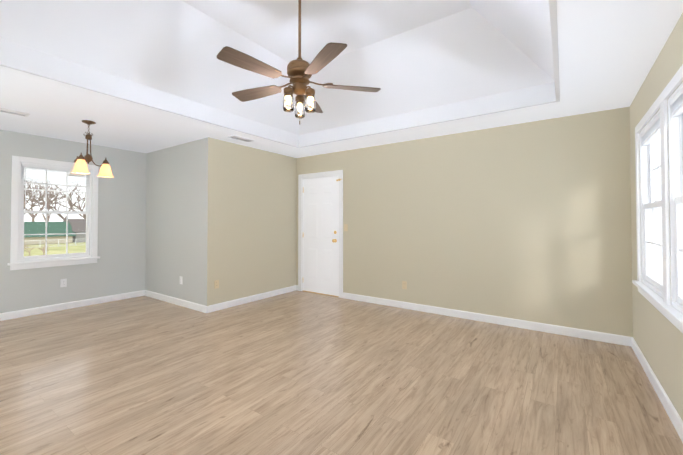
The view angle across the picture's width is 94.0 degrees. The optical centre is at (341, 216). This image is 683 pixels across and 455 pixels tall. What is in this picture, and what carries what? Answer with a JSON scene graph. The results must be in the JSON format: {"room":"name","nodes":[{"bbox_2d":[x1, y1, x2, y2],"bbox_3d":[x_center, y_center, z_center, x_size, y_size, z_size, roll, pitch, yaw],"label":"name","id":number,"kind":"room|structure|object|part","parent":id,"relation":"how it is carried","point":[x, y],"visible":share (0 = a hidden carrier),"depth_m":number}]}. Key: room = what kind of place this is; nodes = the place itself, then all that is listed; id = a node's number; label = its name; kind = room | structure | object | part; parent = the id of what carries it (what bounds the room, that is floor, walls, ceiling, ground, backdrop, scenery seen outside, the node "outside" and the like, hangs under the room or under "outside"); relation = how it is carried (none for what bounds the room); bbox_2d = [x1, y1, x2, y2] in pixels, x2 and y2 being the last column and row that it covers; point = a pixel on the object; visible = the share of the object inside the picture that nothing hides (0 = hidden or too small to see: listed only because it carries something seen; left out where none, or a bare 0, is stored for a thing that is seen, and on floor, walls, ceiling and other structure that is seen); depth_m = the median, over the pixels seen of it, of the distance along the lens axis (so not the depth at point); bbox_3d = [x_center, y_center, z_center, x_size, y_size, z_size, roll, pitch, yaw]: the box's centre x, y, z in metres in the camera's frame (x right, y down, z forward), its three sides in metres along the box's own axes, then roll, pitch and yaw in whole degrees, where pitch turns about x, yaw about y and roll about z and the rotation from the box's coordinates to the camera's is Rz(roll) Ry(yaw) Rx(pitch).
{"room":"empty living room","nodes":[
{"label":"empty living room","id":0,"kind":"room"},
{"bbox_2d":[0,130,146,312],"bbox_3d":[-4.308,0.111,4.236,0.120,2.440,3.355,-1,-1,35],"label":"wall","id":1,"kind":"structure","parent":0,"point":[118,267],"depth_m":4.89},
{"bbox_2d":[7,155,99,269],"bbox_3d":[-4.069,-0.041,4.553,0.190,1.496,0.989,-1,-1,35],"label":"window","id":2,"kind":"structure","parent":1,"relation":"in","point":[19,260],"depth_m":4.45},
{"bbox_2d":[21,164,89,212],"bbox_3d":[-4.053,-0.371,4.548,0.054,0.655,0.747,-1,-1,35],"label":"window blind","id":3,"kind":"object","parent":2,"relation":"attached to","point":[47,168],"visible":0.79,"depth_m":4.46},
{"bbox_2d":[60,279,66,286],"bbox_3d":[-3.988,0.956,4.569,0.007,0.115,0.070,-1,-1,35],"label":"outlet","id":4,"kind":"object","parent":1,"relation":"attached to","point":[63,282],"visible":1,"depth_m":4.57},
{"bbox_2d":[0,290,143,320],"bbox_3d":[-4.244,1.283,4.191,0.015,0.094,3.085,-1,-1,35],"label":"baseboard","id":5,"kind":"structure","parent":1,"relation":"attached to","point":[57,307],"depth_m":4.58},
{"bbox_2d":[145,139,202,304],"bbox_3d":[-2.627,0.124,5.033,1.718,2.440,0.120,-1,-1,35],"label":"wall","id":6,"kind":"structure","parent":0,"point":[174,211],"depth_m":4.91},
{"bbox_2d":[144,290,207,312],"bbox_3d":[-2.598,1.295,4.912,1.823,0.094,0.015,-1,-1,35],"label":"baseboard","id":7,"kind":"structure","parent":6,"relation":"attached to","point":[202,308],"depth_m":4.82},
{"bbox_2d":[202,137,296,305],"bbox_3d":[-1.395,0.127,5.190,0.120,2.440,1.790,-1,-1,35],"label":"wall","id":8,"kind":"structure","parent":0,"point":[249,216],"depth_m":4.96},
{"bbox_2d":[214,280,218,288],"bbox_3d":[-1.773,0.965,4.526,0.007,0.115,0.070,-1,-1,35],"label":"outlet","id":9,"kind":"object","parent":8,"relation":"attached to","point":[216,283],"visible":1,"depth_m":4.52},
{"bbox_2d":[208,285,297,312],"bbox_3d":[-1.336,1.299,5.132,0.022,0.094,1.785,-1,-1,35],"label":"baseboard","id":10,"kind":"structure","parent":8,"relation":"attached to","point":[211,308],"depth_m":4.98},
{"bbox_2d":[0,0,682,157],"bbox_3d":[-1.102,-1.559,3.110,6.695,0.867,5.145,-1,-1,35],"label":"ceiling","id":11,"kind":"structure","parent":0,"point":[419,63],"depth_m":3.21},
{"bbox_2d":[0,108,29,116],"bbox_3d":[-3.556,-1.119,3.390,0.150,0.009,0.320,-1,-1,35],"label":"ceiling vent","id":12,"kind":"object","parent":11,"relation":"in","point":[13,112],"visible":0.98,"depth_m":3.42},
{"bbox_2d":[68,120,113,177],"bbox_3d":[-2.974,-0.800,3.784,0.456,0.634,0.439,-1,-1,35],"label":"chandelier","id":13,"kind":"object","parent":11,"relation":"hanging from","point":[79,167],"visible":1,"depth_m":3.73},
{"bbox_2d":[228,135,254,141],"bbox_3d":[-1.421,-1.100,4.520,0.150,0.009,0.350,-1,-1,35],"label":"ceiling vent","id":14,"kind":"object","parent":11,"relation":"attached to","point":[240,138],"visible":0.98,"depth_m":4.49},
{"bbox_2d":[217,0,380,124],"bbox_3d":[-0.370,-1.349,2.554,1.282,1.216,1.276,-1,-1,35],"label":"ceiling fan","id":15,"kind":"object","parent":11,"relation":"hanging from","point":[300,71],"visible":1,"depth_m":2.48},
{"bbox_2d":[0,290,682,454],"bbox_3d":[-1.102,1.342,3.062,6.695,0.060,5.145,-1,-1,35],"label":"floor","id":16,"kind":"structure","parent":0,"point":[296,372],"depth_m":2.45},
{"bbox_2d":[303,290,338,296],"bbox_3d":[-0.355,1.347,5.583,0.790,0.012,0.089,-1,-1,35],"label":"threshold","id":17,"kind":"object","parent":16,"relation":"on","point":[321,293],"visible":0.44,"depth_m":5.54},
{"bbox_2d":[296,107,632,336],"bbox_3d":[1.092,0.117,4.613,4.857,2.440,0.120,-1,-1,35],"label":"wall","id":18,"kind":"structure","parent":0,"point":[528,221],"depth_m":3.92},
{"bbox_2d":[298,170,342,297],"bbox_3d":[-0.349,0.291,5.609,0.990,2.125,0.138,-1,-1,35],"label":"door frame","id":19,"kind":"structure","parent":18,"relation":"attached to","point":[302,177],"depth_m":5.63},
{"bbox_2d":[303,176,340,295],"bbox_3d":[-0.339,0.332,5.534,0.909,2.013,0.104,-1,-1,35],"label":"door","id":20,"kind":"structure","parent":18,"relation":"in","point":[320,227],"depth_m":5.56},
{"bbox_3d":[-0.349,0.286,5.521,0.909,1.825,0.070,-1,-1,35],"label":"door hardware","id":21,"kind":"part","parent":20,"relation":"part of"},
{"bbox_2d":[402,281,406,288],"bbox_3d":[0.917,1.003,4.644,0.070,0.115,0.007,-1,-1,35],"label":"outlet","id":22,"kind":"object","parent":18,"relation":"attached to","point":[404,284],"visible":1,"depth_m":4.64},
{"bbox_2d":[343,292,627,345],"bbox_3d":[1.470,1.284,4.247,3.532,0.094,0.015,-1,-1,35],"label":"baseboard","id":23,"kind":"structure","parent":18,"relation":"attached to","point":[549,328],"depth_m":3.89},
{"bbox_2d":[630,13,682,420],"bbox_3d":[1.556,0.060,1.147,0.120,2.440,5.025,-1,-1,35],"label":"wall","id":24,"kind":"structure","parent":0,"point":[658,336],"depth_m":2.33},
{"bbox_2d":[628,336,682,441],"bbox_3d":[1.544,1.235,1.229,0.015,0.094,4.875,-1,-1,35],"label":"baseboard","id":25,"kind":"structure","parent":24,"relation":"attached to","point":[673,414],"depth_m":2.26},
{"bbox_2d":[632,64,682,332],"bbox_3d":[2.184,-0.082,2.072,0.190,1.496,2.012,-1,-1,35],"label":"window","id":26,"kind":"structure","parent":24,"relation":"in","point":[659,243],"depth_m":2.13},
{"bbox_2d":[641,113,659,207],"bbox_3d":[2.443,-0.405,2.482,0.054,0.655,0.809,-1,-1,35],"label":"window blind","id":27,"kind":"object","parent":26,"relation":"attached to","point":[650,133],"visible":0.5,"depth_m":2.60},
{"bbox_2d":[670,87,682,202],"bbox_3d":[1.892,-0.418,1.696,0.054,0.655,0.809,-1,-1,35],"label":"window blind","id":28,"kind":"object","parent":26,"relation":"attached to","point":[676,104],"visible":0.94,"depth_m":2.00},
{"label":"outside","id":29,"kind":"structure","parent":0,"visible":0},
{"bbox_2d":[24,242,85,255],"bbox_3d":[-65.153,4.580,63.765,260.000,3.850,150.000,-1,-1,35],"label":"ground","id":30,"kind":"structure","parent":29,"point":[80,247],"depth_m":41.39},
{"bbox_2d":[24,239,85,247],"bbox_3d":[-47.107,4.859,62.505,0.078,1.250,32.745,-1,-1,35],"label":"fence","id":31,"kind":"object","parent":30,"relation":"on","point":[52,244],"depth_m":56.91},
{"bbox_2d":[24,176,85,255],"bbox_3d":[-52.868,-2.703,66.959,99.370,17.518,43.884,-1,-1,35],"label":"trees","id":32,"kind":"object","parent":30,"relation":"on","point":[40,198],"depth_m":81.48},
{"bbox_2d":[24,219,85,244],"bbox_3d":[-69.861,3.059,70.142,26.000,5.100,32.000,-1,-1,35],"label":"houses","id":33,"kind":"structure","parent":30,"relation":"on","point":[33,227],"depth_m":65.91}
]}

